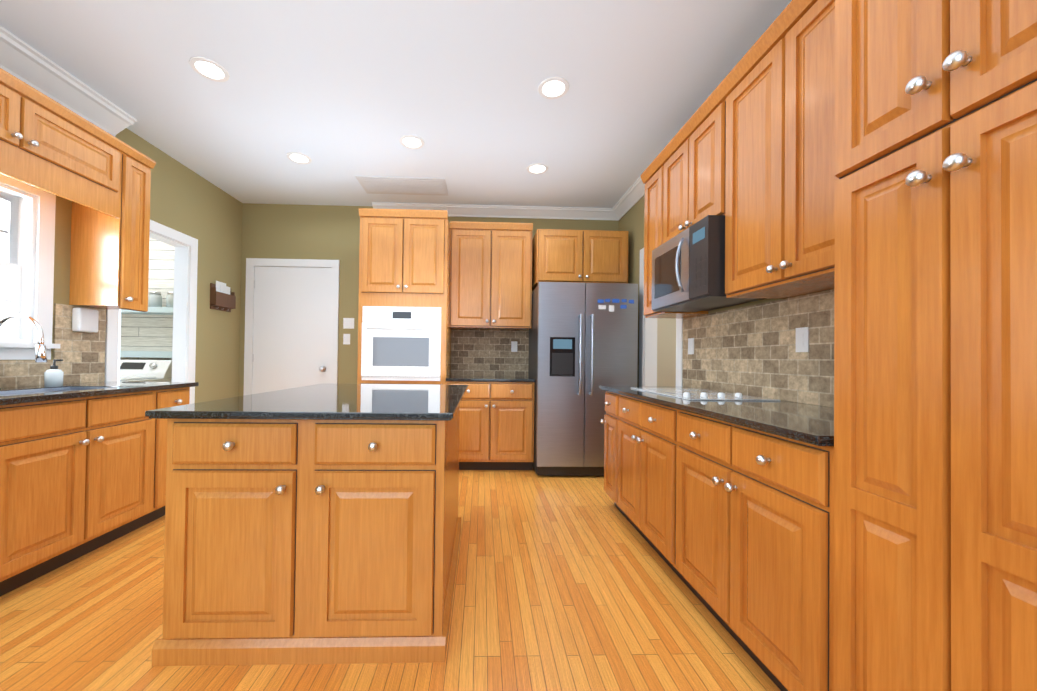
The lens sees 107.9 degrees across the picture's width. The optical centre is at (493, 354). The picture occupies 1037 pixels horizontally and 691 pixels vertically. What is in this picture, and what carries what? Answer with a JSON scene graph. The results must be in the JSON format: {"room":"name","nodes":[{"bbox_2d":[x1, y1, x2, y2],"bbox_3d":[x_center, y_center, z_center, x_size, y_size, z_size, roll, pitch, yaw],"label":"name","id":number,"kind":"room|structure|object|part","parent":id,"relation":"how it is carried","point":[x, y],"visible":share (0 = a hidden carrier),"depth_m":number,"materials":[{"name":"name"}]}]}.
{"room":"kitchen","nodes":[
{"label":"kitchen","id":0,"kind":"room"},
{"bbox_2d":[0,200,7,331],"bbox_3d":[-3.782,-0.320,2.275,1.730,2.840,0.100,1,-1,-2],"label":"wall","id":1,"kind":"structure","parent":0,"point":[4,290],"depth_m":2.25,"materials":[{"name":"white wood"}]},
{"bbox_2d":[0,128,242,402],"bbox_3d":[-2.829,-0.318,1.435,0.120,2.840,5.860,1,-1,-2],"label":"wall","id":2,"kind":"structure","parent":0,"point":[193,204],"depth_m":3.68,"materials":[{"name":"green paint"}]},
{"bbox_2d":[0,174,60,359],"bbox_3d":[-2.815,-0.513,1.835,0.170,1.080,1.125,1,-1,-2],"label":"window","id":3,"kind":"structure","parent":2,"relation":"in","point":[27,262],"depth_m":2.27,"materials":[{"name":"white paint"}]},
{"bbox_2d":[0,303,105,387],"bbox_3d":[-2.770,-0.107,1.538,0.009,0.579,2.367,1,-1,-2],"label":"backsplash","id":4,"kind":"structure","parent":2,"relation":"attached to","point":[81,355],"depth_m":2.48,"materials":[{"name":"stone"}]},
{"bbox_2d":[72,308,98,332],"bbox_3d":[-2.768,-0.230,2.556,0.054,0.160,0.130,1,-1,-2],"label":"box","id":5,"kind":"object","parent":4,"relation":"attached to","point":[84,319],"visible":1,"depth_m":2.53,"materials":[{"name":"white paint"}]},
{"bbox_2d":[0,68,127,199],"bbox_3d":[-2.607,-1.232,1.931,0.328,0.345,1.142,1,-1,-2],"label":"upper cabinet","id":6,"kind":"object","parent":2,"relation":"attached to","point":[99,178],"depth_m":2.11,"materials":[{"name":"brown wood"}]},
{"bbox_2d":[0,26,136,136],"bbox_3d":[-2.640,-1.676,0.645,0.174,0.136,4.240,1,-1,-2],"label":"crown molding","id":7,"kind":"structure","parent":2,"relation":"attached to","point":[21,60],"depth_m":2.32,"materials":[{"name":"white paint"}]},
{"bbox_2d":[68,145,155,311],"bbox_3d":[-2.634,-0.860,2.607,0.328,1.075,0.220,1,-1,-2],"label":"upper cabinet","id":8,"kind":"object","parent":2,"relation":"attached to","point":[109,256],"depth_m":2.50,"materials":[{"name":"brown wood"}]},
{"bbox_2d":[104,220,197,403],"bbox_3d":[-2.879,0.013,3.143,0.138,2.215,0.845,1,-1,-2],"label":"door frame","id":9,"kind":"structure","parent":2,"relation":"attached to","point":[184,308],"depth_m":3.47,"materials":[{"name":"white paint"}]},
{"bbox_2d":[210,281,235,311],"bbox_3d":[-2.813,-0.600,3.920,0.060,0.290,0.300,1,-1,-2],"label":"mail organizer","id":10,"kind":"object","parent":2,"relation":"attached to","point":[222,297],"visible":1,"depth_m":3.88,"materials":[{"name":"brown wood"}]},
{"bbox_2d":[120,237,174,359],"bbox_3d":[-3.847,-0.298,4.344,1.730,2.840,0.100,1,-1,-2],"label":"wall","id":11,"kind":"structure","parent":0,"point":[146,332],"depth_m":4.30,"materials":[{"name":"white wood"}]},
{"bbox_2d":[120,307,172,357],"bbox_3d":[-3.753,-0.238,4.185,1.450,0.550,0.219,1,-1,-2],"label":"shelf","id":12,"kind":"object","parent":11,"relation":"attached to","point":[159,311],"visible":0.25,"depth_m":4.13,"materials":[{"name":"white"}]},
{"bbox_2d":[149,291,161,306],"bbox_3d":[-3.753,-0.605,4.180,0.116,0.180,0.113,1,-1,-2],"label":"jar","id":13,"kind":"object","parent":12,"relation":"on","point":[155,298],"depth_m":4.14,"materials":[{"name":"clear glass"}]},
{"bbox_2d":[161,291,173,306],"bbox_3d":[-3.563,-0.602,4.186,0.116,0.180,0.113,1,-1,-2],"label":"jar","id":14,"kind":"object","parent":12,"relation":"on","point":[169,298],"depth_m":4.14,"materials":[{"name":"clear glass"}]},
{"bbox_2d":[0,469,780,690],"bbox_3d":[-0.848,1.160,1.782,8.300,0.060,6.460,1,-1,-2],"label":"floor","id":15,"kind":"structure","parent":0,"point":[569,583],"depth_m":1.60,"materials":[{"name":"brown wood"}]},
{"bbox_2d":[0,389,171,595],"bbox_3d":[-2.490,0.668,2.050,0.618,0.890,0.926,1,-1,-2],"label":"base cabinet","id":16,"kind":"object","parent":15,"relation":"on","point":[80,477],"depth_m":1.96,"materials":[{"name":"brown wood"}]},
{"bbox_2d":[0,381,198,405],"bbox_3d":[-2.454,0.202,1.561,0.648,0.029,2.400,1,-1,-2],"label":"countertop","id":17,"kind":"structure","parent":16,"relation":"on","point":[122,387],"depth_m":2.17,"materials":[{"name":"black stone"}]},
{"bbox_2d":[0,313,46,389],"bbox_3d":[-2.546,-0.015,1.964,0.332,0.411,0.175,1,-1,-2],"label":"faucet","id":18,"kind":"object","parent":17,"relation":"on","point":[40,354],"visible":1,"depth_m":2.00,"materials":[{"name":"silver metal"}]},
{"bbox_2d":[44,359,63,386],"bbox_3d":[-2.607,0.111,2.237,0.083,0.163,0.074,1,-1,-2],"label":"soap dispenser","id":19,"kind":"object","parent":17,"relation":"on","point":[53,375],"visible":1,"depth_m":2.22,"materials":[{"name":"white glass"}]},
{"bbox_2d":[0,387,115,395],"bbox_3d":[-2.430,0.209,2.032,0.348,0.024,0.598,1,-1,-2],"label":"sink basin","id":20,"kind":"object","parent":17,"relation":"in","point":[31,391],"visible":0.35,"depth_m":2.17,"materials":[{"name":"silver metal"}]},
{"bbox_2d":[120,360,171,381],"bbox_3d":[-3.829,0.586,3.744,0.710,1.060,0.720,1,-1,-2],"label":"washing machine","id":21,"kind":"object","parent":15,"relation":"on","point":[161,371],"depth_m":4.00,"materials":[{"name":"white metal"}]},
{"bbox_3d":[-3.865,0.120,4.007,0.544,0.074,0.060,1,-1,-2],"label":"washing machine panel","id":22,"kind":"part","parent":21,"relation":"part of","materials":[{"name":"white plastic"}]},
{"bbox_2d":[172,387,189,406],"bbox_3d":[-2.506,0.673,2.548,0.618,0.890,0.374,1,-1,-2],"label":"drawer","id":23,"kind":"object","parent":15,"relation":"on","point":[180,396],"depth_m":2.64,"materials":[{"name":"brown wood"}]},
{"bbox_2d":[152,405,460,665],"bbox_3d":[-0.717,0.688,1.902,1.050,0.890,1.128,1,-1,-2],"label":"base cabinet","id":24,"kind":"object","parent":15,"relation":"on","point":[312,541],"visible":1,"depth_m":1.38,"materials":[{"name":"brown wood"}]},
{"bbox_2d":[145,383,467,420],"bbox_3d":[-0.716,0.230,2.089,1.090,0.029,1.475,1,-1,-2],"label":"countertop","id":25,"kind":"structure","parent":24,"relation":"on","point":[420,402],"depth_m":1.56,"materials":[{"name":"black stone"}]},
{"bbox_2d":[357,208,450,384],"bbox_3d":[-0.911,-0.129,3.975,0.860,2.565,0.656,1,-1,-2],"label":"tall cabinet","id":26,"kind":"object","parent":15,"relation":"on","point":[404,257],"visible":0.44,"depth_m":3.70,"materials":[{"name":"brown wood"}]},
{"bbox_2d":[361,306,440,380],"bbox_3d":[-0.901,-0.105,3.656,0.760,0.720,0.096,1,-1,-2],"label":"wall oven","id":27,"kind":"object","parent":26,"relation":"in","point":[401,343],"visible":0.96,"depth_m":3.66,"materials":[{"name":"white metal"}]},
{"bbox_2d":[446,381,534,469],"bbox_3d":[-0.051,0.720,3.993,0.878,0.890,0.656,1,-1,-2],"label":"base cabinet","id":28,"kind":"object","parent":15,"relation":"on","point":[496,425],"visible":0.92,"depth_m":3.71,"materials":[{"name":"brown wood"}]},
{"bbox_2d":[446,376,534,381],"bbox_3d":[-0.046,0.259,4.012,0.878,0.029,0.628,1,-1,-2],"label":"countertop","id":29,"kind":"structure","parent":28,"relation":"on","point":[490,378],"depth_m":3.71,"materials":[{"name":"black stone"}]},
{"bbox_2d":[528,282,637,475],"bbox_3d":[0.877,0.243,3.912,0.950,1.835,0.831,1,-1,-2],"label":"refrigerator","id":30,"kind":"object","parent":15,"relation":"on","point":[583,342],"visible":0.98,"depth_m":3.57,"materials":[{"name":"silver metal"}]},
{"bbox_2d":[601,391,608,495],"bbox_3d":[1.163,0.720,2.738,0.628,0.890,0.367,1,-1,-2],"label":"base cabinet","id":31,"kind":"object","parent":15,"relation":"on","point":[606,417],"depth_m":2.84,"materials":[{"name":"brown wood"}]},
{"bbox_2d":[609,392,660,556],"bbox_3d":[1.178,0.715,2.242,0.628,0.890,0.932,1,-1,-2],"label":"base cabinet","id":32,"kind":"object","parent":15,"relation":"on","point":[634,424],"depth_m":2.28,"materials":[{"name":"brown wood"}]},
{"bbox_2d":[599,386,833,445],"bbox_3d":[1.177,0.252,1.992,0.658,0.029,1.909,1,-1,-2],"label":"countertop","id":33,"kind":"structure","parent":32,"relation":"on","point":[809,423],"depth_m":1.49,"materials":[{"name":"black stone"}]},
{"bbox_2d":[631,387,779,400],"bbox_3d":[1.221,0.225,2.308,0.475,0.031,0.760,1,-1,-2],"label":"cooktop","id":34,"kind":"object","parent":33,"relation":"in","point":[694,394],"visible":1,"depth_m":2.10,"materials":[{"name":"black glass"}]},
{"bbox_2d":[661,405,833,690],"bbox_3d":[1.203,0.707,1.481,0.628,0.890,0.895,1,-1,-2],"label":"base cabinet","id":35,"kind":"object","parent":15,"relation":"on","point":[732,524],"depth_m":1.29,"materials":[{"name":"brown wood"}]},
{"bbox_2d":[834,0,1036,690],"bbox_3d":[1.218,-0.139,0.736,0.666,2.565,0.610,1,-1,-2],"label":"pantry cabinet","id":36,"kind":"object","parent":15,"relation":"on","point":[935,430],"visible":1,"depth_m":0.79,"materials":[{"name":"brown wood"}]},
{"bbox_2d":[0,0,791,207],"bbox_3d":[-0.812,-1.750,1.814,8.300,0.080,6.460,1,-1,-2],"label":"ceiling","id":37,"kind":"structure","parent":0,"point":[341,94],"depth_m":2.36,"materials":[{"name":"white paint"}]},
{"bbox_2d":[189,57,229,81],"bbox_3d":[-1.712,-1.712,2.270,0.195,0.006,0.195,1,-1,-8],"label":"recessed light","id":38,"kind":"object","parent":37,"relation":"in","point":[207,68],"depth_m":2.27,"materials":[{"name":"white paint"}]},
{"bbox_2d":[287,152,311,163],"bbox_3d":[-1.690,-1.700,3.272,0.195,0.006,0.195,1,-1,-8],"label":"recessed light","id":39,"kind":"object","parent":37,"relation":"in","point":[297,157],"depth_m":3.27,"materials":[{"name":"white paint"}]},
{"bbox_2d":[355,176,447,195],"bbox_3d":[-0.900,-1.683,3.782,0.850,0.010,0.360,1,-1,-2],"label":"ceiling vent","id":40,"kind":"object","parent":37,"relation":"in","point":[403,185],"visible":0.98,"depth_m":3.76,"materials":[{"name":"white"}]},
{"bbox_2d":[399,135,423,148],"bbox_3d":[-0.655,-1.690,3.007,0.195,0.006,0.195,1,-1,-26],"label":"recessed light","id":41,"kind":"object","parent":37,"relation":"in","point":[408,141],"depth_m":3.00,"materials":[{"name":"white paint"}]},
{"bbox_2d":[527,163,547,173],"bbox_3d":[0.391,-1.673,3.403,0.195,0.006,0.195,1,-1,-8],"label":"recessed light","id":42,"kind":"object","parent":37,"relation":"in","point":[535,168],"depth_m":3.40,"materials":[{"name":"white paint"}]},
{"bbox_2d":[538,77,568,98],"bbox_3d":[0.377,-1.685,2.391,0.195,0.006,0.195,1,-1,-26],"label":"recessed light","id":43,"kind":"object","parent":37,"relation":"in","point":[553,87],"depth_m":2.38,"materials":[{"name":"white paint"}]},
{"bbox_2d":[239,203,618,395],"bbox_3d":[-0.712,-0.259,4.373,4.300,2.840,0.120,1,-1,-2],"label":"wall","id":44,"kind":"structure","parent":0,"point":[291,231],"depth_m":4.28,"materials":[{"name":"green paint"}]},
{"bbox_2d":[243,258,339,395],"bbox_3d":[-2.282,0.032,4.220,1.030,2.215,0.078,1,-1,-2],"label":"back door","id":45,"kind":"structure","parent":44,"relation":"in","point":[291,321],"depth_m":4.25,"materials":[{"name":"white paint"}]},
{"bbox_2d":[343,334,349,343],"bbox_3d":[-1.670,-0.172,4.275,0.075,0.120,0.010,1,-1,-2],"label":"light switch","id":46,"kind":"object","parent":44,"relation":"attached to","point":[346,337],"depth_m":4.27,"materials":[{"name":"white paint"}]},
{"bbox_2d":[343,318,353,328],"bbox_3d":[-1.648,-0.352,4.278,0.120,0.120,0.010,1,-1,-2],"label":"light switch","id":47,"kind":"object","parent":44,"relation":"attached to","point":[348,323],"depth_m":4.28,"materials":[{"name":"white paint"}]},
{"bbox_2d":[451,329,528,375],"bbox_3d":[-0.027,-0.016,4.326,0.928,0.527,0.009,1,-1,-2],"label":"backsplash","id":48,"kind":"structure","parent":44,"relation":"attached to","point":[481,353],"depth_m":4.32,"materials":[{"name":"stone"}]},
{"bbox_2d":[511,341,516,351],"bbox_3d":[0.233,-0.088,4.326,0.070,0.120,0.008,1,-1,-2],"label":"electrical outlet","id":49,"kind":"object","parent":48,"relation":"attached to","point":[513,346],"visible":1,"depth_m":4.32,"materials":[{"name":"white paint"}]},
{"bbox_2d":[449,221,532,329],"bbox_3d":[-0.036,-0.841,4.155,0.878,1.115,0.366,1,-1,-2],"label":"upper cabinet","id":50,"kind":"object","parent":44,"relation":"attached to","point":[490,275],"visible":1,"depth_m":4.01,"materials":[{"name":"brown wood"}]},
{"bbox_2d":[372,202,611,219],"bbox_3d":[-0.016,-1.623,4.289,2.691,0.094,0.120,1,-1,-2],"label":"crown molding","id":51,"kind":"structure","parent":44,"relation":"attached to","point":[454,210],"depth_m":4.28,"materials":[{"name":"white paint"}]},
{"bbox_2d":[532,229,628,289],"bbox_3d":[0.917,-1.015,4.118,0.960,0.555,0.506,1,-1,-2],"label":"upper cabinet","id":52,"kind":"object","parent":44,"relation":"attached to","point":[583,256],"visible":0.98,"depth_m":3.91,"materials":[{"name":"brown wood"}]},
{"bbox_2d":[657,318,675,385],"bbox_3d":[2.275,-0.216,4.968,1.470,2.840,0.120,1,-1,-2],"label":"wall","id":53,"kind":"structure","parent":0,"point":[666,351],"depth_m":4.89,"materials":[{"name":"beige paint"}]},
{"bbox_2d":[619,195,832,407],"bbox_3d":[1.588,-0.263,1.574,0.120,2.840,5.860,1,-1,-2],"label":"wall","id":54,"kind":"structure","parent":0,"point":[631,220],"depth_m":3.87,"materials":[{"name":"green paint"}]},
{"bbox_2d":[612,176,644,220],"bbox_3d":[1.486,-1.636,1.526,0.121,0.094,5.740,1,-1,-2],"label":"crown molding","id":55,"kind":"structure","parent":54,"relation":"attached to","point":[636,191],"depth_m":3.93,"materials":[{"name":"white paint"}]},
{"bbox_2d":[639,248,682,386],"bbox_3d":[1.519,0.069,3.345,0.138,2.215,0.800,1,-1,-2],"label":"door frame","id":56,"kind":"structure","parent":54,"relation":"attached to","point":[647,351],"depth_m":3.65,"materials":[{"name":"white paint"}]},
{"bbox_2d":[641,148,707,318],"bbox_3d":[1.332,-0.841,2.753,0.328,1.115,0.380,1,-1,-2],"label":"upper cabinet","id":57,"kind":"object","parent":54,"relation":"attached to","point":[653,178],"depth_m":2.78,"materials":[{"name":"brown wood"}]},
{"bbox_2d":[665,84,720,241],"bbox_3d":[1.349,-1.063,2.301,0.328,0.680,0.660,1,-1,-2],"label":"upper cabinet","id":58,"kind":"object","parent":54,"relation":"attached to","point":[693,156],"depth_m":2.24,"materials":[{"name":"brown wood"}]},
{"bbox_2d":[652,215,762,311],"bbox_3d":[1.276,-0.508,2.293,0.458,0.423,0.652,1,-1,-2],"label":"microwave","id":59,"kind":"object","parent":58,"relation":"attached to","point":[688,269],"visible":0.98,"depth_m":2.14,"materials":[{"name":"silver metal"}]},
{"bbox_2d":[682,289,833,407],"bbox_3d":[1.506,-0.023,1.999,0.009,0.527,1.900,1,-1,-2],"label":"backsplash","id":60,"kind":"structure","parent":54,"relation":"attached to","point":[749,350],"depth_m":2.07,"materials":[{"name":"stone"}]},
{"bbox_2d":[688,338,693,353],"bbox_3d":[1.472,-0.060,2.819,0.008,0.120,0.072,1,-1,-2],"label":"electrical outlet","id":61,"kind":"object","parent":60,"relation":"attached to","point":[690,340],"depth_m":2.81,"materials":[{"name":"white paint"}]},
{"bbox_2d":[796,327,808,351],"bbox_3d":[1.503,-0.071,1.840,0.008,0.120,0.072,1,-1,-2],"label":"electrical outlet","id":62,"kind":"object","parent":60,"relation":"attached to","point":[802,339],"depth_m":1.83,"materials":[{"name":"white paint"}]},
{"bbox_2d":[721,0,834,298],"bbox_3d":[1.370,-0.854,1.548,0.328,1.115,0.987,1,-1,-2],"label":"upper cabinet","id":63,"kind":"object","parent":54,"relation":"attached to","point":[748,151],"depth_m":1.58,"materials":[{"name":"brown wood"}]},
{"label":"outside","id":64,"kind":"structure","parent":0,"visible":0},
{"bbox_2d":[118,309,120,380],"bbox_3d":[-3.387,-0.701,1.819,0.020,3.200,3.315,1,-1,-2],"label":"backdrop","id":65,"kind":"structure","parent":64,"point":[119,339],"depth_m":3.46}
]}

